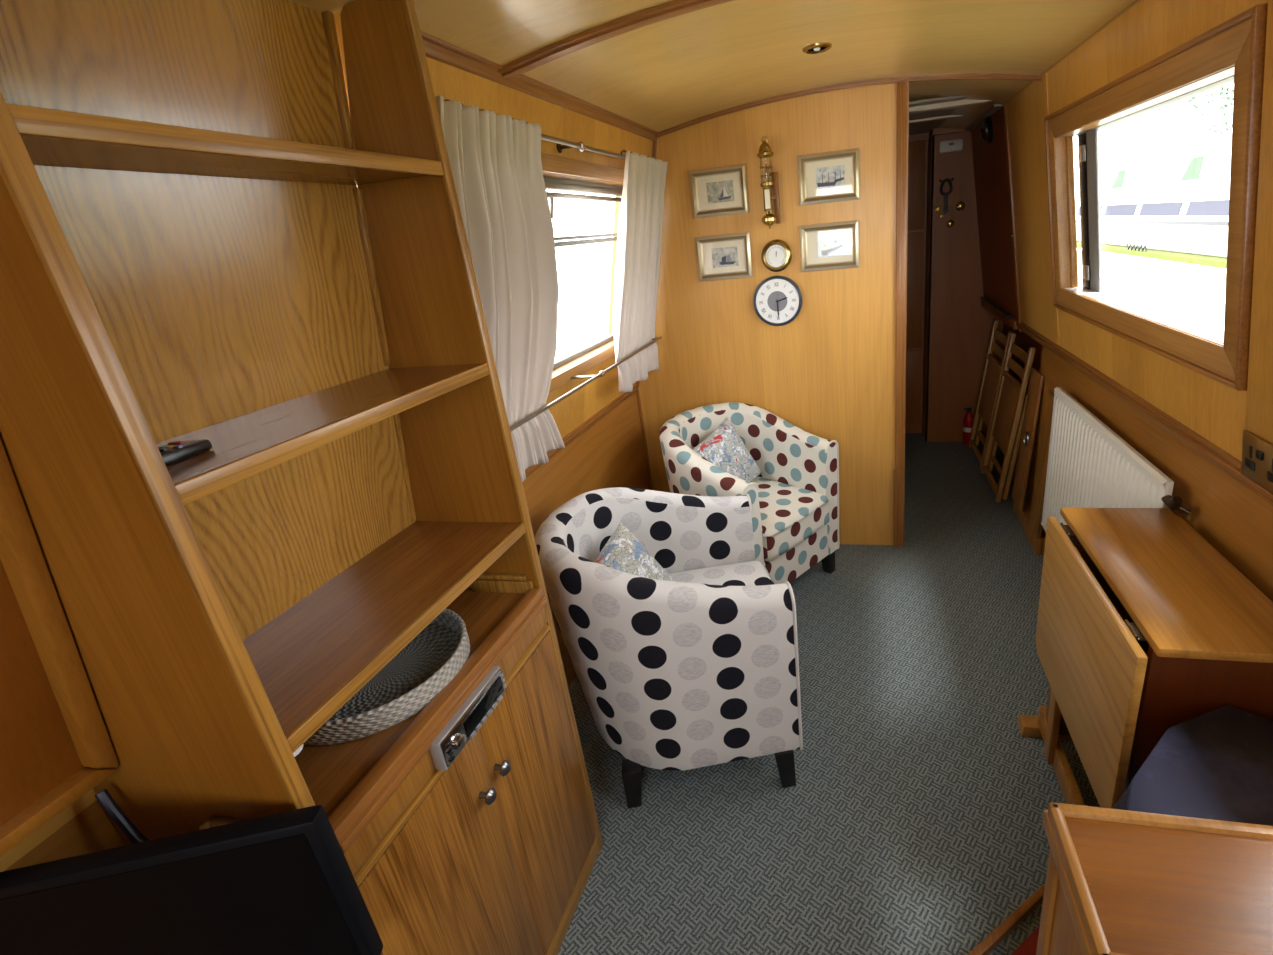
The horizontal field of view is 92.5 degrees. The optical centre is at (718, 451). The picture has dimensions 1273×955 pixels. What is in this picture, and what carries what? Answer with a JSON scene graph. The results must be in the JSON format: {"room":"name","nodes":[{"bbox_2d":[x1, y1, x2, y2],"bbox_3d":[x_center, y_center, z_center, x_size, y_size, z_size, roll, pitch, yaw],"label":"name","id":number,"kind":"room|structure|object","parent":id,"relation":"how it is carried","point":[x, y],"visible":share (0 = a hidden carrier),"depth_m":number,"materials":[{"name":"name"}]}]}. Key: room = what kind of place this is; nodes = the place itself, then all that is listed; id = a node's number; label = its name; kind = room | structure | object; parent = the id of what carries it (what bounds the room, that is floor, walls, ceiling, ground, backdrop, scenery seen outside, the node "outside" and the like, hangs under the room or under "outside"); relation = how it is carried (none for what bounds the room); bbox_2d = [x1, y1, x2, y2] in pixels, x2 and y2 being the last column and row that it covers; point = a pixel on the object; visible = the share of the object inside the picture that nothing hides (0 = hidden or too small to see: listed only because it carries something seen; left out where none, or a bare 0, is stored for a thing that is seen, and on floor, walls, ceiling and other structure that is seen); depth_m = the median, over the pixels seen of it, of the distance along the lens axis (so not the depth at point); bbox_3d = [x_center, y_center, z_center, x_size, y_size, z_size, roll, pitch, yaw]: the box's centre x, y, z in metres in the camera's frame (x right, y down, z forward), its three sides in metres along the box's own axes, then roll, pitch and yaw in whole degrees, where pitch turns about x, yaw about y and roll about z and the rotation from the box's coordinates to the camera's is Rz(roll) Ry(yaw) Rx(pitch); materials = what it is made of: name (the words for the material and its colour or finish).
{"room":"ship interior","nodes":[
{"label":"ship interior","id":0,"kind":"room"},
{"bbox_2d":[0,10,652,871],"bbox_3d":[-0.763,-0.132,0.894,0.299,1.100,4.000,-1,21,13],"label":"wall","id":1,"kind":"structure","parent":0,"point":[450,82],"depth_m":1.71,"materials":[{"name":"brown wood"}]},
{"bbox_2d":[0,439,118,856],"bbox_3d":[-0.871,0.241,0.261,0.233,0.711,0.886,-1,21,13],"label":"wall panel","id":2,"kind":"object","parent":1,"relation":"attached to","point":[56,747],"visible":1,"depth_m":0.70,"materials":[{"name":"brown wood"}]},
{"bbox_2d":[95,789,149,843],"bbox_3d":[-0.737,0.514,0.800,0.163,0.143,0.017,0,21,15],"label":"cable","id":3,"kind":"object","parent":2,"relation":"hanging from","point":[105,799],"visible":0.46,"depth_m":0.80,"materials":[{"name":"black plastic"}]},
{"bbox_2d":[0,805,382,954],"bbox_3d":[-0.667,0.581,0.741,0.415,0.265,0.041,-9,20,-8],"label":"television","id":4,"kind":"object","parent":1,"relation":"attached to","point":[284,883],"visible":1,"depth_m":0.71,"materials":[{"name":"black plastic"}]},
{"bbox_2d":[444,99,631,159],"bbox_3d":[-0.410,-0.909,1.799,0.070,0.038,1.510,-1,21,13],"label":"curtain rod","id":5,"kind":"object","parent":1,"relation":"attached to","point":[580,146],"visible":0.16,"depth_m":1.74,"materials":[{"name":"silver metal"}]},
{"bbox_2d":[436,95,564,481],"bbox_3d":[-0.511,-0.334,1.515,0.208,0.879,0.519,-1,21,13],"label":"curtain","id":6,"kind":"object","parent":5,"relation":"hanging from","point":[495,160],"visible":0.64,"depth_m":1.46,"materials":[{"name":"beige fabric"}]},
{"bbox_2d":[613,151,667,392],"bbox_3d":[-0.301,-0.696,2.416,0.203,0.859,0.512,-1,21,13],"label":"curtain","id":7,"kind":"object","parent":5,"relation":"hanging from","point":[639,235],"visible":0.98,"depth_m":2.36,"materials":[{"name":"beige fabric"}]},
{"bbox_2d":[420,31,658,140],"bbox_3d":[-0.426,-1.006,1.733,0.035,0.033,1.629,-1,21,13],"label":"trim","id":8,"kind":"structure","parent":1,"relation":"attached to","point":[435,48],"depth_m":1.49,"materials":[{"name":"brown wood"}]},
{"bbox_2d":[525,384,638,477],"bbox_3d":[-0.573,-0.024,2.160,0.049,0.040,1.630,-1,21,13],"label":"trim","id":9,"kind":"structure","parent":1,"relation":"attached to","point":[595,418],"depth_m":2.35,"materials":[{"name":"brown wood"}]},
{"bbox_2d":[541,152,624,392],"bbox_3d":[-0.514,-0.583,2.022,0.260,0.685,1.250,-1,21,13],"label":"window","id":10,"kind":"structure","parent":1,"relation":"in","point":[560,173],"depth_m":2.08,"materials":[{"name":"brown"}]},
{"bbox_2d":[510,336,661,431],"bbox_3d":[-0.470,-0.252,2.069,0.124,0.032,1.510,-1,21,13],"label":"rod","id":11,"kind":"object","parent":1,"relation":"attached to","point":[601,373],"visible":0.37,"depth_m":1.98,"materials":[{"name":"silver metal"}]},
{"bbox_2d":[5,392,649,870],"bbox_3d":[-0.805,0.775,1.257,0.070,0.845,4.000,-1,21,13],"label":"wall","id":12,"kind":"structure","parent":0,"point":[611,453],"depth_m":2.21,"materials":[{"name":"brown wood"}]},
{"bbox_2d":[289,0,1140,131],"bbox_3d":[0.272,-0.965,1.317,1.950,0.194,5.800,-1,21,13],"label":"ceiling","id":13,"kind":"structure","parent":0,"point":[660,76],"depth_m":1.62,"materials":[{"name":"brown wood"}]},
{"bbox_2d":[498,0,732,79],"bbox_3d":[0.206,-0.931,1.231,1.460,0.095,0.062,-1,21,13],"label":"trim","id":14,"kind":"structure","parent":13,"relation":"attached to","point":[674,8],"depth_m":1.32,"materials":[{"name":"brown wood"}]},
{"bbox_2d":[802,42,831,53],"bbox_3d":[0.288,-1.173,1.755,0.086,0.012,0.086,-1,21,13],"label":"recessed light","id":15,"kind":"object","parent":13,"relation":"in","point":[815,48],"visible":1,"depth_m":1.75,"materials":[{"name":"gold metal"}]},
{"bbox_2d":[639,83,896,544],"bbox_3d":[0.195,-0.473,2.724,1.245,1.983,0.030,-1,21,13],"label":"wall","id":16,"kind":"structure","parent":0,"point":[828,372],"depth_m":2.63,"materials":[{"name":"brown wood"}]},
{"bbox_2d":[636,388,652,489],"bbox_3d":[-0.350,0.082,3.043,0.014,0.830,0.014,-1,21,13],"label":"trim","id":17,"kind":"structure","parent":16,"relation":"attached to","point":[637,391],"depth_m":2.98,"materials":[{"name":"brown wood"}]},
{"bbox_2d":[636,138,656,384],"bbox_3d":[-0.324,-0.806,2.686,0.249,1.030,0.019,-1,21,13],"label":"trim","id":18,"kind":"structure","parent":16,"relation":"attached to","point":[654,149],"depth_m":2.49,"materials":[{"name":"brown wood"}]},
{"bbox_2d":[689,164,748,218],"bbox_3d":[0.002,-1.079,2.505,0.238,0.183,0.020,-1,21,13],"label":"picture frame","id":19,"kind":"object","parent":16,"relation":"attached to","point":[720,191],"visible":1,"depth_m":2.50,"materials":[{"name":"beige"}]},
{"bbox_2d":[706,180,733,203],"bbox_3d":[0.009,-1.080,2.506,0.112,0.080,0.002,-1,21,13],"label":"print","id":20,"kind":"object","parent":19,"relation":"attached to","point":[717,191],"depth_m":2.51,"materials":[{"name":"beige paper"}]},
{"bbox_2d":[695,232,752,280],"bbox_3d":[0.023,-0.837,2.594,0.238,0.183,0.020,-1,21,13],"label":"picture frame","id":21,"kind":"object","parent":16,"relation":"attached to","point":[727,256],"visible":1,"depth_m":2.59,"materials":[{"name":"beige"}]},
{"bbox_2d":[712,246,738,267],"bbox_3d":[0.030,-0.838,2.595,0.112,0.080,0.002,-1,21,13],"label":"print","id":22,"kind":"object","parent":21,"relation":"attached to","point":[722,256],"depth_m":2.59,"materials":[{"name":"beige paper"}]},
{"bbox_2d":[757,136,780,228],"bbox_3d":[0.202,-1.078,2.426,0.075,0.343,0.079,-1,21,13],"label":"brass lamp","id":23,"kind":"object","parent":16,"relation":"attached to","point":[769,219],"visible":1,"depth_m":2.43,"materials":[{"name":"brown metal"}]},
{"bbox_2d":[761,239,791,271],"bbox_3d":[0.246,-0.825,2.538,0.130,0.130,0.036,-1,21,13],"label":"barometer","id":24,"kind":"object","parent":16,"relation":"attached to","point":[776,255],"visible":1,"depth_m":2.53,"materials":[{"name":"gold metal"}]},
{"bbox_2d":[753,276,801,325],"bbox_3d":[0.257,-0.652,2.609,0.214,0.214,0.026,-1,21,13],"label":"wall clock","id":25,"kind":"object","parent":16,"relation":"attached to","point":[777,300],"visible":1,"depth_m":2.60,"materials":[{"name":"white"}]},
{"bbox_2d":[798,148,859,205],"bbox_3d":[0.440,-1.090,2.399,0.238,0.183,0.020,-1,21,13],"label":"picture frame","id":26,"kind":"object","parent":16,"relation":"attached to","point":[828,177],"visible":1,"depth_m":2.40,"materials":[{"name":"beige"}]},
{"bbox_2d":[816,165,844,189],"bbox_3d":[0.446,-1.091,2.400,0.112,0.080,0.002,-1,21,13],"label":"print","id":27,"kind":"object","parent":26,"relation":"attached to","point":[828,177],"depth_m":2.40,"materials":[{"name":"white paper"}]},
{"bbox_2d":[799,220,858,271],"bbox_3d":[0.459,-0.847,2.489,0.238,0.183,0.020,-1,21,13],"label":"picture frame","id":28,"kind":"object","parent":16,"relation":"attached to","point":[826,246],"visible":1,"depth_m":2.49,"materials":[{"name":"beige"}]},
{"bbox_2d":[817,235,844,257],"bbox_3d":[0.465,-0.848,2.491,0.112,0.080,0.002,-1,21,13],"label":"print","id":29,"kind":"object","parent":28,"relation":"attached to","point":[828,246],"depth_m":2.49,"materials":[{"name":"white paper"}]},
{"bbox_2d":[656,73,1041,137],"bbox_3d":[0.438,-1.342,2.298,1.470,0.101,0.022,-1,21,13],"label":"trim","id":30,"kind":"structure","parent":16,"relation":"attached to","point":[965,76],"depth_m":2.26,"materials":[{"name":"brown wood"}]},
{"bbox_2d":[893,82,908,546],"bbox_3d":[0.778,-0.469,2.582,0.049,1.962,0.055,-1,21,13],"label":"trim","id":31,"kind":"structure","parent":16,"relation":"attached to","point":[902,87],"depth_m":2.51,"materials":[{"name":"brown wood"}]},
{"bbox_2d":[558,433,1099,954],"bbox_3d":[0.445,0.845,2.038,2.500,0.060,5.900,-1,21,13],"label":"floor","id":32,"kind":"structure","parent":0,"point":[910,823],"depth_m":1.70,"materials":[{"name":"carpet"}]},
{"bbox_2d":[0,0,602,954],"bbox_3d":[-0.627,0.272,1.017,0.392,1.916,0.667,-1,21,13],"label":"bookcase","id":33,"kind":"object","parent":32,"relation":"on","point":[191,247],"depth_m":0.89,"materials":[{"name":"brown wood"}]},
{"bbox_2d":[157,439,211,465],"bbox_3d":[-0.651,0.006,0.697,0.048,0.018,0.106,-3,20,8],"label":"remote control","id":34,"kind":"object","parent":33,"relation":"on","point":[173,452],"visible":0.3,"depth_m":0.71,"materials":[{"name":"black plastic"}]},
{"bbox_2d":[303,608,469,745],"bbox_3d":[-0.617,0.387,1.086,0.319,0.044,0.319,-1,21,13],"label":"basket tray","id":35,"kind":"object","parent":33,"relation":"on","point":[406,685],"visible":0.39,"depth_m":1.04,"materials":[{"name":"grey wicker"}]},
{"bbox_2d":[294,588,524,816],"bbox_3d":[-0.624,0.417,1.099,0.346,0.018,0.575,-1,21,13],"label":"countertop","id":36,"kind":"structure","parent":33,"relation":"on","point":[330,773],"depth_m":0.94,"materials":[{"name":"brown wood"}]},
{"bbox_2d":[429,666,505,770],"bbox_3d":[-0.426,0.458,1.051,0.034,0.058,0.185,-1,21,13],"label":"radio","id":37,"kind":"object","parent":33,"relation":"attached to","point":[463,726],"visible":1,"depth_m":1.03,"materials":[{"name":"silver metal"}]},
{"bbox_2d":[535,487,802,807],"bbox_3d":[-0.144,0.527,1.865,0.702,0.765,0.678,-8,20,-5],"label":"armchair","id":38,"kind":"object","parent":32,"relation":"on","point":[699,668],"visible":0.99,"depth_m":1.59,"materials":[{"name":"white fabric"}]},
{"bbox_2d":[594,521,673,580],"bbox_3d":[-0.280,0.413,1.829,0.190,0.342,0.356,5,23,27],"label":"cushion","id":39,"kind":"object","parent":38,"relation":"on","point":[623,551],"visible":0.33,"depth_m":1.81,"materials":[{"name":"multicoloured fabric"}]},
{"bbox_2d":[668,561,773,585],"bbox_3d":[-0.092,0.538,1.872,0.594,0.155,0.484,-8,20,-5],"label":"seat cushion","id":40,"kind":"object","parent":38,"relation":"on","point":[727,573],"depth_m":2.02,"materials":[{"name":"white fabric"}]},
{"bbox_2d":[659,402,839,583],"bbox_3d":[0.109,0.224,2.623,0.662,0.765,0.618,14,28,43],"label":"armchair","id":41,"kind":"object","parent":32,"relation":"on","point":[794,498],"visible":0.59,"depth_m":2.53,"materials":[{"name":"fabric"}]},
{"bbox_2d":[692,417,760,481],"bbox_3d":[0.019,0.058,2.613,0.184,0.370,0.380,13,27,41],"label":"cushion","id":42,"kind":"object","parent":41,"relation":"on","point":[723,447],"visible":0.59,"depth_m":2.57,"materials":[{"name":"multicoloured fabric"}]},
{"bbox_2d":[750,476,828,560],"bbox_3d":[0.143,0.250,2.592,0.554,0.155,0.424,14,28,43],"label":"seat cushion","id":43,"kind":"object","parent":41,"relation":"on","point":[792,509],"depth_m":2.44,"materials":[{"name":"fabric"}]},
{"bbox_2d":[905,140,927,432],"bbox_3d":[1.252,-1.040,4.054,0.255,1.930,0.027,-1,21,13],"label":"tall cabinet","id":44,"kind":"object","parent":32,"relation":"on","point":[917,150],"visible":0.47,"depth_m":4.00,"materials":[{"name":"brown wood"}]},
{"bbox_2d":[963,408,973,444],"bbox_3d":[1.673,-0.174,4.030,0.067,0.247,0.067,-17,23,-29],"label":"fire extinguisher","id":45,"kind":"object","parent":32,"relation":"on","point":[969,417],"visible":0.88,"depth_m":4.00,"materials":[{"name":"red metal"}]},
{"bbox_2d":[969,320,1013,469],"bbox_3d":[1.649,-0.352,3.670,0.136,0.826,0.430,-1,21,13],"label":"folding chair","id":46,"kind":"object","parent":32,"relation":"on","point":[992,372],"visible":0.77,"depth_m":3.69,"materials":[{"name":"brown wood"}]},
{"bbox_2d":[968,885,1044,954],"bbox_3d":[0.626,1.045,1.323,0.302,0.022,0.021,-17,23,-27],"label":"threshold strip","id":47,"kind":"object","parent":32,"relation":"on","point":[1014,919],"visible":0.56,"depth_m":1.32,"materials":[{"name":"brown wood"}]},
{"bbox_2d":[981,332,1035,501],"bbox_3d":[1.554,-0.192,3.260,0.136,0.826,0.430,-1,21,13],"label":"folding chair","id":48,"kind":"object","parent":32,"relation":"on","point":[1009,403],"visible":0.97,"depth_m":3.20,"materials":[{"name":"brown wood"}]},
{"bbox_2d":[1011,925,1039,954],"bbox_3d":[0.740,1.190,0.918,0.580,0.006,0.940,-1,21,13],"label":"floor mat","id":49,"kind":"object","parent":32,"relation":"on","point":[1029,946],"visible":0.17,"depth_m":1.29,"materials":[{"name":"red fabric"}]},
{"bbox_2d":[1036,802,1272,954],"bbox_3d":[0.623,0.835,0.759,0.404,0.800,0.186,-1,21,13],"label":"base cabinet","id":50,"kind":"object","parent":49,"relation":"on","point":[1118,882],"visible":1,"depth_m":0.66,"materials":[{"name":"brown wood"}]},
{"bbox_2d":[1017,508,1272,808],"bbox_3d":[0.977,0.588,1.410,0.327,0.750,0.620,-1,21,13],"label":"table","id":51,"kind":"object","parent":32,"relation":"on","point":[1144,629],"visible":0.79,"depth_m":1.20,"materials":[{"name":"brown wood"}]},
{"bbox_2d":[1113,705,1272,825],"bbox_3d":[0.843,0.805,1.032,0.453,0.612,0.373,-1,21,13],"label":"stool","id":52,"kind":"object","parent":32,"relation":"on","point":[1217,764],"visible":0.4,"depth_m":0.96,"materials":[{"name":"fabric"}]},
{"bbox_2d":[909,96,966,134],"bbox_3d":[1.161,-1.740,3.143,0.540,0.010,1.250,-1,21,13],"label":"ceiling","id":53,"kind":"structure","parent":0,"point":[920,127],"depth_m":2.98,"materials":[{"name":"beige wood"}]},
{"bbox_2d":[922,130,1002,441],"bbox_3d":[1.471,-1.025,3.925,0.820,1.950,0.243,-1,21,13],"label":"wall","id":54,"kind":"structure","parent":0,"point":[957,329],"depth_m":3.82,"materials":[{"name":"brown wood"}]},
{"bbox_2d":[908,128,965,141],"bbox_3d":[1.264,-1.896,3.600,0.182,0.040,0.544,-21,25,-36],"label":"trim","id":55,"kind":"structure","parent":54,"relation":"attached to","point":[935,131],"depth_m":3.49,"materials":[{"name":"brown wood"}]},
{"bbox_2d":[939,178,953,213],"bbox_3d":[1.363,-1.530,3.609,0.086,0.196,0.017,-1,21,13],"label":"hook","id":56,"kind":"object","parent":54,"relation":"hanging from","point":[945,209],"visible":1,"depth_m":3.60,"materials":[{"name":"black metal"}]},
{"bbox_2d":[935,197,939,210],"bbox_3d":[1.321,-1.491,3.634,0.026,0.078,0.014,-1,21,13],"label":"brass","id":57,"kind":"object","parent":56,"relation":"hanging from","point":[937,208],"visible":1,"depth_m":3.64,"materials":[{"name":"gold metal"}]},
{"bbox_2d":[940,202,943,218],"bbox_3d":[1.351,-1.456,3.640,0.026,0.093,0.014,-1,21,13],"label":"brass","id":58,"kind":"object","parent":56,"relation":"hanging from","point":[941,215],"visible":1,"depth_m":3.64,"materials":[{"name":"gold metal"}]},
{"bbox_2d":[946,201,953,227],"bbox_3d":[1.402,-1.431,3.638,0.044,0.148,0.014,-1,21,13],"label":"brass","id":59,"kind":"object","parent":56,"relation":"hanging from","point":[950,223],"visible":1,"depth_m":3.65,"materials":[{"name":"gold metal"}]},
{"bbox_2d":[956,184,964,210],"bbox_3d":[1.447,-1.516,3.594,0.052,0.149,0.014,-1,21,13],"label":"brass","id":60,"kind":"object","parent":56,"relation":"hanging from","point":[960,205],"visible":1,"depth_m":3.61,"materials":[{"name":"gold metal"}]},
{"bbox_2d":[939,139,962,152],"bbox_3d":[1.353,-1.777,3.506,0.130,0.065,0.034,-1,21,13],"label":"fire alarm","id":61,"kind":"object","parent":54,"relation":"attached to","point":[954,145],"visible":1,"depth_m":3.49,"materials":[{"name":"beige plastic"}]},
{"bbox_2d":[998,322,1272,601],"bbox_3d":[1.283,0.367,1.658,0.140,0.934,5.900,-1,21,13],"label":"wall","id":62,"kind":"structure","parent":0,"point":[1236,521],"depth_m":1.52,"materials":[{"name":"brown wood"}]},
{"bbox_2d":[1012,367,1043,511],"bbox_3d":[1.474,-0.054,2.881,0.055,0.672,0.172,-1,21,13],"label":"board","id":63,"kind":"object","parent":62,"relation":"attached to","point":[1036,378],"visible":1,"depth_m":2.85,"materials":[{"name":"brown wood"}]},
{"bbox_2d":[1013,500,1045,554],"bbox_3d":[1.494,0.345,2.901,0.043,0.085,0.450,-1,21,13],"label":"baseboard","id":64,"kind":"structure","parent":62,"relation":"attached to","point":[1038,545],"depth_m":2.85,"materials":[{"name":"brown wood"}]},
{"bbox_2d":[1029,390,1053,538],"bbox_3d":[1.417,0.056,2.625,0.039,0.652,0.140,-1,21,13],"label":"leaning board","id":65,"kind":"object","parent":64,"relation":"on","point":[1036,512],"visible":0.61,"depth_m":2.63,"materials":[{"name":"brown wood"}]},
{"bbox_2d":[1041,387,1190,530],"bbox_3d":[1.279,0.292,2.051,0.066,0.806,0.993,-1,21,13],"label":"radiator","id":66,"kind":"object","parent":62,"relation":"attached to","point":[1089,465],"visible":0.55,"depth_m":1.98,"materials":[{"name":"white metal"}]},
{"bbox_2d":[1047,0,1267,461],"bbox_3d":[1.061,-0.540,1.355,0.184,1.030,5.900,-1,21,13],"label":"wall","id":67,"kind":"structure","parent":0,"point":[1150,29],"depth_m":1.49,"materials":[{"name":"brown wood"}]},
{"bbox_2d":[909,115,962,123],"bbox_3d":[1.115,-1.702,3.075,0.480,0.015,0.040,-1,21,13],"label":"trim","id":68,"kind":"structure","parent":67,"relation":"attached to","point":[947,116],"depth_m":3.07,"materials":[{"name":"beige wood"}]},
{"bbox_2d":[909,100,992,113],"bbox_3d":[1.035,-1.545,2.683,0.500,0.025,0.060,-1,21,13],"label":"trim","id":69,"kind":"structure","parent":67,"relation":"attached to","point":[960,103],"depth_m":2.67,"materials":[{"name":"beige wood"}]},
{"bbox_2d":[964,104,1002,131],"bbox_3d":[1.351,-1.712,3.072,0.060,0.040,0.860,-1,21,13],"label":"trim","id":70,"kind":"structure","parent":67,"relation":"attached to","point":[995,107],"depth_m":2.97,"materials":[{"name":"beige wood"}]},
{"bbox_2d":[980,116,992,143],"bbox_3d":[1.328,-1.593,2.991,0.055,0.122,0.124,-1,21,13],"label":"light","id":71,"kind":"object","parent":67,"relation":"attached to","point":[986,128],"visible":1,"depth_m":2.96,"materials":[{"name":"black plastic"}]},
{"bbox_2d":[971,107,1016,320],"bbox_3d":[1.470,-1.253,3.217,0.141,1.000,0.870,-1,21,13],"label":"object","id":72,"kind":"structure","parent":67,"relation":"attached to","point":[989,160],"depth_m":3.17,"materials":[{"name":"brown wood"}]},
{"bbox_2d":[980,297,1011,319],"bbox_3d":[1.554,-0.808,3.366,0.047,0.030,0.740,-1,21,13],"label":"handrail","id":73,"kind":"object","parent":67,"relation":"attached to","point":[985,301],"visible":0.93,"depth_m":3.28,"materials":[{"name":"brown wood"}]},
{"bbox_2d":[981,301,1017,329],"bbox_3d":[1.614,-0.779,3.374,0.115,0.040,0.860,-1,21,13],"label":"trim","id":74,"kind":"structure","parent":67,"relation":"attached to","point":[1011,323],"depth_m":3.27,"materials":[{"name":"brown wood"}]},
{"bbox_2d":[1003,102,1022,331],"bbox_3d":[1.372,-1.074,2.799,0.155,1.030,0.040,-1,21,13],"label":"trim","id":75,"kind":"structure","parent":67,"relation":"attached to","point":[1005,114],"depth_m":2.78,"materials":[{"name":"brown wood"}]},
{"bbox_2d":[1007,72,1058,344],"bbox_3d":[1.306,-0.974,2.502,0.138,0.960,0.600,-1,21,13],"label":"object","id":76,"kind":"structure","parent":67,"relation":"attached to","point":[1027,110],"depth_m":2.47,"materials":[{"name":"brown wood"}]},
{"bbox_2d":[1006,0,1137,101],"bbox_3d":[0.781,-0.752,0.608,0.029,0.030,4.470,-1,21,13],"label":"trim","id":77,"kind":"structure","parent":67,"relation":"attached to","point":[1136,0],"depth_m":1.72,"materials":[{"name":"brown wood"}]},
{"bbox_2d":[1016,322,1272,504],"bbox_3d":[1.031,0.169,0.925,0.069,0.045,4.500,-1,21,13],"label":"trim","id":78,"kind":"structure","parent":67,"relation":"attached to","point":[1214,454],"depth_m":1.56,"materials":[{"name":"brown wood"}]},
{"bbox_2d":[1044,3,1267,390],"bbox_3d":[1.152,-0.650,1.646,0.215,0.660,1.242,-1,21,13],"label":"window","id":79,"kind":"structure","parent":67,"relation":"in","point":[1232,51],"depth_m":1.40,"materials":[{"name":"wood"},{"name":"glass"}]},
{"bbox_2d":[1241,430,1272,494],"bbox_3d":[1.044,0.026,1.150,0.022,0.095,0.147,-1,21,13],"label":"power socket","id":80,"kind":"object","parent":67,"relation":"attached to","point":[1257,453],"visible":1,"depth_m":1.17,"materials":[{"name":"brown metal"}]},
{"bbox_2d":[1256,450,1263,460],"bbox_3d":[1.037,0.006,1.156,0.006,0.016,0.018,-1,21,13],"label":"switch","id":81,"kind":"object","parent":80,"relation":"attached to","point":[1259,453],"depth_m":1.15,"materials":[{"name":"black plastic"}]},
{"bbox_2d":[1245,0,1272,443],"bbox_3d":[0.946,-0.370,0.952,0.140,0.960,0.295,-1,21,13],"label":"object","id":82,"kind":"structure","parent":67,"relation":"attached to","point":[1259,402],"depth_m":1.09,"materials":[{"name":"brown wood"}]},
{"label":"outside","id":83,"kind":"structure","parent":0,"visible":0},
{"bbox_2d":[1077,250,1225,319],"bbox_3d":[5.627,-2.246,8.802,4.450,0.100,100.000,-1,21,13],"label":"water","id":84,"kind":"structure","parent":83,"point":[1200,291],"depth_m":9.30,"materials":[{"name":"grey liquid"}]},
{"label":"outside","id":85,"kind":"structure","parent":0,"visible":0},
{"bbox_2d":[1077,241,1226,268],"bbox_3d":[34.189,-2.830,1.964,54.300,0.100,100.000,-1,21,13],"label":"grass","id":86,"kind":"structure","parent":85,"point":[1203,260],"depth_m":11.48,"materials":[{"name":"green plant"}]},
{"bbox_2d":[1127,244,1146,250],"bbox_3d":[8.888,-4.344,12.824,0.028,0.127,1.010,-1,21,13],"label":"mooring line","id":87,"kind":"object","parent":86,"relation":"on","point":[1130,245],"visible":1,"depth_m":12.76,"materials":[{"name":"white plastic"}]},
{"bbox_2d":[1075,133,1231,257],"bbox_3d":[9.947,-4.846,11.180,2.834,1.990,17.200,-1,21,13],"label":"moored boat","id":88,"kind":"object","parent":86,"relation":"on","point":[1175,198],"visible":0.68,"depth_m":12.13,"materials":[{"name":"white paint"},{"name":"glass"}]},
{"bbox_2d":[1181,85,1233,133],"bbox_3d":[17.357,-11.046,19.706,3.970,6.350,4.062,-1,21,13],"label":"tree","id":89,"kind":"object","parent":86,"relation":"on","point":[1227,90],"visible":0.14,"depth_m":19.97,"materials":[{"name":"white plant"}]},
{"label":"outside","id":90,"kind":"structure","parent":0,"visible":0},
{"bbox_2d":[555,256,611,359],"bbox_3d":[-17.877,-1.981,14.344,38.650,0.100,100.000,-1,21,13],"label":"water","id":91,"kind":"structure","parent":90,"point":[584,284],"depth_m":14.55,"materials":[{"name":"white"}]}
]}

